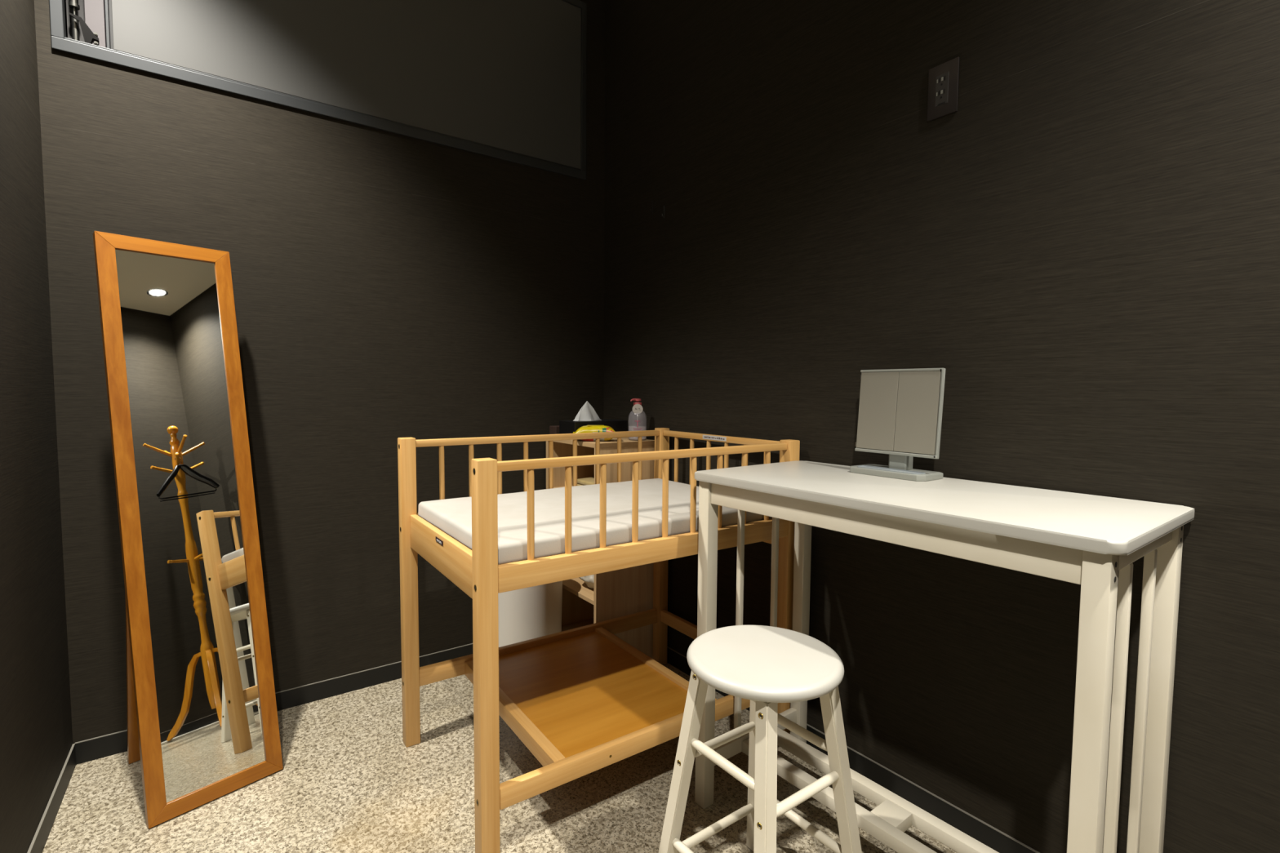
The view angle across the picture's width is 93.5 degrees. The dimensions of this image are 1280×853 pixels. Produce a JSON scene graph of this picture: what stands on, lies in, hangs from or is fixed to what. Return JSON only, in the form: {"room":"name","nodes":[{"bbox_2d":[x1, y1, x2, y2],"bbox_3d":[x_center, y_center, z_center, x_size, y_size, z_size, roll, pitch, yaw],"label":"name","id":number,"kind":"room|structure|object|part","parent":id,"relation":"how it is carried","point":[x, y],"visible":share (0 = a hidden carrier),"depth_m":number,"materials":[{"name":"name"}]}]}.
{"room":"baby changing room","nodes":[
{"label":"baby changing room","id":0,"kind":"room"},
{"bbox_2d":[0,0,72,852],"bbox_3d":[-0.781,-0.331,0.407,0.100,2.600,2.819,-2,4,-35],"label":"wall","id":1,"kind":"structure","parent":0,"point":[36,733],"depth_m":1.30,"materials":[{"name":"paint"}]},
{"bbox_2d":[26,743,75,852],"bbox_3d":[-0.747,0.935,0.514,0.005,0.058,2.611,-2,4,-35],"label":"baseboard","id":2,"kind":"structure","parent":1,"relation":"attached to","point":[38,842],"depth_m":1.38,"materials":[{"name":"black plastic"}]},
{"bbox_2d":[34,0,604,743],"bbox_3d":[-0.929,-0.429,1.979,1.863,2.600,0.100,-2,4,-36],"label":"wall","id":3,"kind":"structure","parent":0,"point":[388,286],"depth_m":1.90,"materials":[{"name":"paint"}]},
{"bbox_2d":[75,643,473,764],"bbox_3d":[-0.823,0.839,2.076,1.653,0.058,0.005,-2,4,-36],"label":"baseboard","id":4,"kind":"structure","parent":3,"relation":"attached to","point":[100,747],"depth_m":1.93,"materials":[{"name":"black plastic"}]},
{"bbox_2d":[48,0,586,179],"bbox_3d":[-0.851,-1.298,1.948,1.539,0.674,0.068,-2,4,-36],"label":"window","id":5,"kind":"structure","parent":3,"relation":"in","point":[505,80],"depth_m":1.95,"materials":[{"name":"metal"},{"name":"glass"}]},
{"bbox_3d":[-1.433,-1.275,1.513,0.021,0.602,0.021,-2,4,-36],"label":"closer rod","id":6,"kind":"part","parent":5,"relation":"part of","materials":[{"name":"silver metal"}]},
{"bbox_3d":[-1.450,-1.277,1.549,0.053,0.662,0.005,-2,4,-36],"label":"recess panel","id":7,"kind":"part","parent":5,"relation":"part of","materials":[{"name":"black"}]},
{"bbox_2d":[42,662,957,852],"bbox_3d":[-0.109,0.980,0.989,2.033,0.080,2.855,-2,4,-36],"label":"floor","id":8,"kind":"structure","parent":0,"point":[348,781],"depth_m":1.46,"materials":[{"name":"carpet"}]},
{"bbox_2d":[93,231,283,828],"bbox_3d":[-1.151,0.213,1.532,0.351,1.369,0.278,3,5,39],"label":"mirror","id":9,"kind":"object","parent":8,"relation":"on","point":[202,713],"visible":1,"depth_m":1.50,"materials":[{"name":"brown wood"}]},
{"bbox_2d":[497,581,562,647],"bbox_3d":[-0.408,0.658,2.167,0.268,0.414,0.268,-2,4,-36],"label":"waste bin","id":10,"kind":"object","parent":8,"relation":"on","point":[529,613],"visible":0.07,"depth_m":2.05,"materials":[{"name":"white plastic"}]},
{"bbox_2d":[397,427,799,852],"bbox_3d":[-0.115,0.465,1.684,0.916,0.863,0.627,-2,4,-35],"label":"cot","id":11,"kind":"object","parent":8,"relation":"on","point":[584,700],"visible":0.87,"depth_m":1.51,"materials":[{"name":"brown wood"}]},
{"bbox_3d":[-0.642,0.462,1.674,0.040,0.863,0.040,-2,4,-35],"label":"leg","id":12,"kind":"part","parent":11,"relation":"part of","materials":[{"name":"brown wood"}]},
{"bbox_3d":[-0.475,0.271,1.425,0.002,0.011,0.056,-2,4,-35],"label":"name plate","id":13,"kind":"part","parent":11,"relation":"part of","materials":[{"name":"silver metal"}]},
{"bbox_3d":[-0.305,0.494,1.194,0.040,0.863,0.040,-2,4,-35],"label":"leg","id":14,"kind":"part","parent":11,"relation":"part of","materials":[{"name":"brown wood"}]},
{"bbox_3d":[-0.279,0.035,1.898,0.836,0.020,0.020,-2,4,-35],"label":"rail","id":15,"kind":"part","parent":11,"relation":"part of","materials":[{"name":"brown wood"}]},
{"bbox_3d":[-0.285,0.697,1.941,0.836,0.048,0.021,-2,4,-35],"label":"rail","id":16,"kind":"part","parent":11,"relation":"part of","materials":[{"name":"brown wood"}]},
{"bbox_2d":[498,631,687,758],"bbox_3d":[-0.157,0.712,1.668,0.416,0.007,0.582,-2,4,-35],"label":"shelf","id":17,"kind":"object","parent":11,"relation":"attached to","point":[582,693],"depth_m":1.62,"materials":[{"name":"brown wood"}]},
{"bbox_2d":[417,478,772,564],"bbox_3d":[-0.112,0.231,1.669,0.833,0.047,0.565,-2,4,-35],"label":"mattress","id":18,"kind":"object","parent":11,"relation":"on","point":[453,517],"visible":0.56,"depth_m":1.49,"materials":[{"name":"fabric"}]},
{"bbox_3d":[0.057,0.736,1.453,0.836,0.044,0.021,-2,4,-35],"label":"rail","id":19,"kind":"part","parent":11,"relation":"part of","materials":[{"name":"brown wood"}]},
{"bbox_3d":[0.056,0.067,1.419,0.836,0.019,0.020,-2,4,-35],"label":"rail","id":20,"kind":"part","parent":11,"relation":"part of","materials":[{"name":"brown wood"}]},
{"bbox_3d":[0.076,0.436,2.176,0.040,0.863,0.040,-2,4,-35],"label":"leg","id":21,"kind":"part","parent":11,"relation":"part of","materials":[{"name":"brown wood"}]},
{"bbox_3d":[0.237,0.696,1.947,0.020,0.042,0.548,-2,4,-35],"label":"rail","id":22,"kind":"part","parent":11,"relation":"part of","materials":[{"name":"brown wood"}]},
{"bbox_3d":[0.246,0.038,1.909,0.020,0.019,0.548,-2,4,-35],"label":"rail","id":23,"kind":"part","parent":11,"relation":"part of","materials":[{"name":"brown wood"}]},
{"bbox_3d":[0.412,0.468,1.695,0.040,0.863,0.040,-2,4,-35],"label":"leg","id":24,"kind":"part","parent":11,"relation":"part of","materials":[{"name":"brown wood"}]},
{"bbox_2d":[546,437,654,658],"bbox_3d":[-0.156,0.451,2.295,0.259,0.815,0.370,-2,4,-36],"label":"base cabinet","id":25,"kind":"object","parent":8,"relation":"on","point":[620,593],"visible":0.27,"depth_m":2.19,"materials":[{"name":"brown wood"}]},
{"bbox_2d":[549,425,559,434],"bbox_3d":[-0.310,0.019,2.328,0.062,0.042,0.052,-2,4,-36],"label":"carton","id":26,"kind":"object","parent":25,"relation":"on","point":[553,429],"visible":0.27,"depth_m":2.30,"materials":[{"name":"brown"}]},
{"bbox_3d":[-0.261,0.450,2.438,0.259,0.799,0.015,-2,4,-36],"label":"panel","id":27,"kind":"part","parent":25,"relation":"part of","materials":[{"name":"brown wood"}]},
{"bbox_2d":[562,577,593,604],"bbox_3d":[-0.159,0.602,2.303,0.249,0.015,0.340,-2,4,-36],"label":"shelf","id":28,"kind":"object","parent":25,"relation":"attached to","point":[576,586],"depth_m":2.23,"materials":[{"name":"brown wood"}]},
{"bbox_2d":[577,476,594,485],"bbox_3d":[-0.154,0.221,2.213,0.140,0.055,0.141,-2,4,-36],"label":"folded cloth","id":29,"kind":"object","parent":25,"relation":"on","point":[587,481],"visible":0.11,"depth_m":2.19,"materials":[{"name":"beige fabric"}]},
{"bbox_2d":[578,574,594,588],"bbox_3d":[-0.135,0.528,2.256,0.185,0.137,0.204,-2,4,-36],"label":"plastic bag","id":30,"kind":"object","parent":25,"relation":"on","point":[589,580],"visible":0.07,"depth_m":2.19,"materials":[{"name":"beige plastic"}]},
{"bbox_2d":[559,400,627,439],"bbox_3d":[-0.176,-0.027,2.298,0.236,0.140,0.116,-2,4,-36],"label":"tissue box","id":31,"kind":"object","parent":25,"relation":"on","point":[587,415],"visible":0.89,"depth_m":2.26,"materials":[{"name":"paper"}]},
{"bbox_2d":[573,425,615,441],"bbox_3d":[-0.158,0.024,2.149,0.161,0.058,0.088,0,4,-5],"label":"pack","id":32,"kind":"object","parent":25,"relation":"on","point":[588,428],"visible":0.64,"depth_m":2.12},
{"bbox_3d":[-0.051,0.469,2.153,0.259,0.799,0.015,-2,4,-36],"label":"panel","id":33,"kind":"part","parent":25,"relation":"part of","materials":[{"name":"brown wood"}]},
{"bbox_2d":[627,398,646,440],"bbox_3d":[-0.008,-0.026,2.197,0.068,0.152,0.072,-2,4,-36],"label":"pump bottle","id":34,"kind":"object","parent":25,"relation":"on","point":[637,417],"visible":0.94,"depth_m":2.17,"materials":[{"name":"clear plastic"}]},
{"bbox_2d":[658,625,862,852],"bbox_3d":[0.224,0.674,1.116,0.296,0.522,0.296,-2,4,-36],"label":"round stool","id":35,"kind":"object","parent":8,"relation":"on","point":[766,666],"visible":1,"depth_m":1.08,"materials":[{"name":"beige paint"}]},
{"bbox_3d":[0.075,0.684,1.140,0.114,0.495,0.035,1,4,9],"label":"leg","id":36,"kind":"part","parent":35,"relation":"part of","materials":[{"name":"beige paint"}]},
{"bbox_3d":[0.247,0.678,1.266,0.035,0.495,0.114,1,4,9],"label":"leg","id":37,"kind":"part","parent":35,"relation":"part of","materials":[{"name":"beige paint"}]},
{"bbox_3d":[0.226,0.426,1.101,0.280,0.025,0.280,-2,4,-36],"label":"seat","id":38,"kind":"part","parent":35,"relation":"part of","materials":[{"name":"white wood"}]},
{"bbox_3d":[0.201,0.696,0.968,0.035,0.495,0.114,1,4,9],"label":"leg","id":39,"kind":"part","parent":35,"relation":"part of","materials":[{"name":"beige paint"}]},
{"bbox_3d":[0.373,0.689,1.094,0.114,0.495,0.035,1,4,9],"label":"leg","id":40,"kind":"part","parent":35,"relation":"part of","materials":[{"name":"beige paint"}]},
{"bbox_2d":[694,460,1194,852],"bbox_3d":[0.529,0.525,1.243,0.408,0.808,0.818,-2,4,-38],"label":"table","id":41,"kind":"object","parent":8,"relation":"on","point":[1084,540],"visible":0.94,"depth_m":1.03,"materials":[{"name":"beige paint"}]},
{"bbox_3d":[0.159,0.519,1.435,0.033,0.789,0.033,-2,4,-38],"label":"leg","id":42,"kind":"part","parent":41,"relation":"part of","materials":[{"name":"beige paint"}]},
{"bbox_3d":[0.443,0.508,1.654,0.033,0.789,0.033,-2,4,-38],"label":"leg","id":43,"kind":"part","parent":41,"relation":"part of","materials":[{"name":"beige paint"}]},
{"bbox_3d":[0.494,0.828,1.236,0.029,0.028,0.742,-2,4,-38],"label":"foot rail","id":44,"kind":"part","parent":41,"relation":"part of","materials":[{"name":"beige paint"}]},
{"bbox_3d":[0.570,0.825,1.295,0.030,0.028,0.742,-2,4,-38],"label":"foot rail","id":45,"kind":"part","parent":41,"relation":"part of","materials":[{"name":"beige paint"}]},
{"bbox_2d":[849,368,945,481],"bbox_3d":[0.585,-0.009,1.374,0.096,0.243,0.207,-2,4,-35],"label":"mirror","id":46,"kind":"object","parent":41,"relation":"on","point":[900,411],"visible":1,"depth_m":1.36,"materials":[{"name":"silver metal"}]},
{"bbox_3d":[0.556,-0.037,1.411,0.004,0.181,0.097,3,1,-35],"label":"door","id":47,"kind":"part","parent":46,"relation":"part of","materials":[{"name":"grey mirror"}]},
{"bbox_2d":[849,464,942,481],"bbox_3d":[0.583,0.105,1.382,0.096,0.013,0.188,-2,4,-35],"label":"base","id":48,"kind":"object","parent":46,"relation":"attached to","point":[904,472],"depth_m":1.35,"materials":[{"name":"grey plastic"}]},
{"bbox_3d":[0.612,-0.032,1.331,0.004,0.181,0.096,3,1,-35],"label":"door","id":49,"kind":"part","parent":46,"relation":"part of","materials":[{"name":"grey mirror"}]},
{"bbox_3d":[0.620,0.559,0.837,0.033,0.789,0.033,-2,4,-38],"label":"leg","id":50,"kind":"part","parent":41,"relation":"part of","materials":[{"name":"beige paint"}]},
{"bbox_3d":[0.904,0.548,1.056,0.033,0.789,0.033,-2,4,-38],"label":"leg","id":51,"kind":"part","parent":41,"relation":"part of","materials":[{"name":"beige paint"}]},
{"bbox_2d":[604,0,1279,852],"bbox_3d":[0.664,-0.386,1.465,0.100,2.600,2.815,-2,4,-36],"label":"wall","id":52,"kind":"structure","parent":0,"point":[1086,248],"depth_m":1.29,"materials":[{"name":"paint"}]},
{"bbox_2d":[666,646,1039,852],"bbox_3d":[0.614,0.884,1.510,0.005,0.058,2.610,-2,4,-36],"label":"baseboard","id":53,"kind":"structure","parent":52,"relation":"attached to","point":[956,817],"depth_m":1.43,"materials":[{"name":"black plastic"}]},
{"bbox_2d":[927,56,959,121],"bbox_3d":[0.675,-0.751,1.342,0.006,0.115,0.068,-2,4,-36],"label":"wall outlet","id":54,"kind":"object","parent":52,"relation":"attached to","point":[943,78],"visible":1,"depth_m":1.34,"materials":[{"name":"black plastic"}]}
]}

